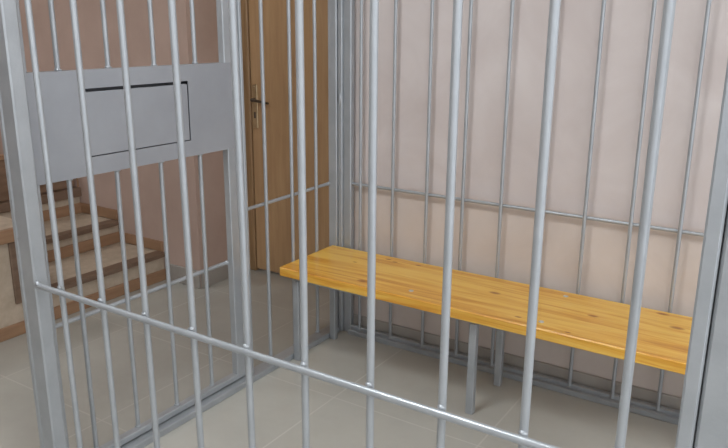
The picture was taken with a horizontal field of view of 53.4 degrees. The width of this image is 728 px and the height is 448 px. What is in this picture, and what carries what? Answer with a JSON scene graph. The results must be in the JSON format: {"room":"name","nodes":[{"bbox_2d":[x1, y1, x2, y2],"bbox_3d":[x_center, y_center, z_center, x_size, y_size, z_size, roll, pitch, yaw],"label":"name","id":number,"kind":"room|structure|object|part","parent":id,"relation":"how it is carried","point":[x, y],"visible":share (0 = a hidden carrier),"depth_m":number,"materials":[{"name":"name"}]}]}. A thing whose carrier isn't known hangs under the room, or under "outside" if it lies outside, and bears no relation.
{"room":"prison interior","nodes":[
{"label":"prison interior","id":0,"kind":"room"},
{"bbox_2d":[0,269,677,447],"bbox_3d":[-1.308,0.998,1.690,7.667,0.083,5.550,10,18,32],"label":"floor","id":1,"kind":"structure","parent":0,"point":[337,414],"depth_m":2.81,"materials":[{"name":"tile"}]},
{"bbox_2d":[0,216,44,341],"bbox_3d":[-2.998,0.233,3.344,2.521,0.500,1.742,10,18,32],"label":"platform","id":2,"kind":"object","parent":1,"relation":"on","point":[12,322],"visible":0.36,"depth_m":3.25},
{"bbox_3d":[-1.952,0.629,2.753,0.013,0.060,1.732,10,18,32],"label":"board","id":3,"kind":"part","parent":2,"relation":"part of","materials":[{"name":"brown wood"}]},
{"bbox_2d":[0,178,165,319],"bbox_3d":[-2.339,-0.037,4.351,2.493,0.500,0.723,10,18,32],"label":"stairs","id":4,"kind":"structure","parent":1,"relation":"on","point":[109,233],"depth_m":3.95,"materials":[{"name":"beige tile"}]},
{"bbox_2d":[0,154,74,201],"bbox_3d":[-1.925,-0.269,4.006,0.046,0.250,0.700,10,18,32],"label":"wooden kickboard","id":5,"kind":"object","parent":4,"relation":"on","point":[4,195],"visible":0.1,"depth_m":3.95,"materials":[{"name":"brown wood"}]},
{"bbox_3d":[-1.562,-0.076,4.258,0.333,0.060,0.010,10,18,32],"label":"wall skirting","id":6,"kind":"part","parent":4,"relation":"part of","materials":[{"name":"brown wood"}]},
{"bbox_3d":[-1.269,0.098,4.108,0.367,0.060,0.010,10,18,32],"label":"wall skirting","id":7,"kind":"part","parent":4,"relation":"part of","materials":[{"name":"brown wood"}]},
{"bbox_2d":[0,0,727,447],"bbox_3d":[0.271,-0.188,2.027,1.990,2.050,1.571,10,18,32],"label":"cage","id":8,"kind":"object","parent":1,"relation":"on","point":[58,125],"visible":0.99,"depth_m":1.97,"materials":[{"name":"silver metal"}]},
{"bbox_3d":[-0.696,-0.341,2.284,0.032,0.304,0.851,10,18,32],"label":"door plate","id":9,"kind":"part","parent":8,"relation":"part of","materials":[{"name":"silver metal"}]},
{"bbox_3d":[-0.699,-0.252,2.307,0.029,1.953,0.848,10,18,32],"label":"cage door frame","id":10,"kind":"part","parent":8,"relation":"part of","materials":[{"name":"silver metal"}]},
{"bbox_3d":[-0.532,-0.330,2.525,0.058,2.050,1.477,10,18,32],"label":"frame","id":11,"kind":"part","parent":8,"relation":"part of","materials":[{"name":"silver metal"}]},
{"bbox_3d":[0.672,-0.355,2.650,1.952,2.050,0.052,10,18,32],"label":"frame","id":12,"kind":"part","parent":8,"relation":"part of","materials":[{"name":"silver metal"}]},
{"bbox_3d":[0.591,0.108,0.951,0.238,2.050,0.042,10,18,32],"label":"sheet post","id":13,"kind":"part","parent":8,"relation":"part of","materials":[{"name":"silver metal"}]},
{"bbox_2d":[280,245,692,414],"bbox_3d":[0.458,0.464,2.740,1.695,0.420,0.399,10,18,32],"label":"bench","id":14,"kind":"object","parent":1,"relation":"on","point":[600,326],"visible":0.8,"depth_m":2.62,"materials":[{"name":"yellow wood"}]},
{"bbox_3d":[-0.279,0.406,3.049,0.028,0.358,0.027,10,18,32],"label":"leg","id":15,"kind":"part","parent":14,"relation":"part of","materials":[{"name":"silver metal"}]},
{"bbox_3d":[-0.137,0.349,3.261,0.028,0.358,0.027,10,18,32],"label":"leg","id":16,"kind":"part","parent":14,"relation":"part of","materials":[{"name":"silver metal"}]},
{"bbox_3d":[0.461,0.312,2.690,1.617,0.018,0.290,10,18,32],"label":"seat frame","id":17,"kind":"part","parent":14,"relation":"part of","materials":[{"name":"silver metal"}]},
{"bbox_3d":[0.393,0.525,2.631,0.028,0.358,0.027,10,18,32],"label":"leg","id":18,"kind":"part","parent":14,"relation":"part of","materials":[{"name":"silver metal"}]},
{"bbox_3d":[0.534,0.468,2.842,0.028,0.358,0.027,10,18,32],"label":"leg","id":19,"kind":"part","parent":14,"relation":"part of","materials":[{"name":"silver metal"}]},
{"bbox_2d":[0,0,727,397],"bbox_3d":[0.026,-0.897,3.290,7.333,2.750,0.500,10,18,32],"label":"wall","id":20,"kind":"structure","parent":0,"point":[627,22],"depth_m":2.79,"materials":[{"name":"paint"}]},
{"bbox_2d":[170,264,200,288],"bbox_3d":[-0.993,0.282,3.974,0.258,0.100,0.012,10,18,32],"label":"baseboard","id":21,"kind":"structure","parent":20,"relation":"attached to","point":[176,271],"depth_m":3.97,"materials":[{"name":"grey tile"}]},
{"bbox_2d":[201,265,227,287],"bbox_3d":[-0.768,0.264,4.072,0.012,0.088,0.400,10,18,32],"label":"baseboard","id":22,"kind":"structure","parent":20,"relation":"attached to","point":[219,274],"depth_m":3.99,"materials":[{"name":"grey tile"}]},
{"bbox_2d":[353,314,681,410],"bbox_3d":[1.398,0.714,2.493,3.717,0.079,0.010,10,18,32],"label":"baseboard","id":23,"kind":"structure","parent":20,"relation":"attached to","point":[670,401],"depth_m":2.90,"materials":[{"name":"grey tile"}]},
{"bbox_3d":[-0.254,-1.017,3.723,1.192,2.750,0.100,10,18,32],"label":"wall niche","id":24,"kind":"object","parent":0,"visible":0},
{"bbox_2d":[240,0,328,272],"bbox_3d":[-0.302,-0.677,3.742,0.858,2.083,0.069,10,18,32],"label":"door","id":25,"kind":"structure","parent":24,"relation":"attached to","point":[274,11],"depth_m":3.87,"materials":[{"name":"brown wood"}]},
{"bbox_3d":[-0.295,-0.680,3.753,0.858,2.083,0.042,10,18,32],"label":"frame","id":26,"kind":"part","parent":25,"relation":"part of","materials":[{"name":"brown wood"}]},
{"bbox_3d":[-0.595,-0.642,3.944,0.037,0.238,0.011,10,18,32],"label":"handle plate","id":27,"kind":"part","parent":25,"relation":"part of","materials":[{"name":"gold metal"}]},
{"bbox_3d":[-0.560,-0.661,3.896,0.124,0.029,0.030,10,18,32],"label":"handle","id":28,"kind":"part","parent":25,"relation":"part of","materials":[{"name":"metal"}]}
]}

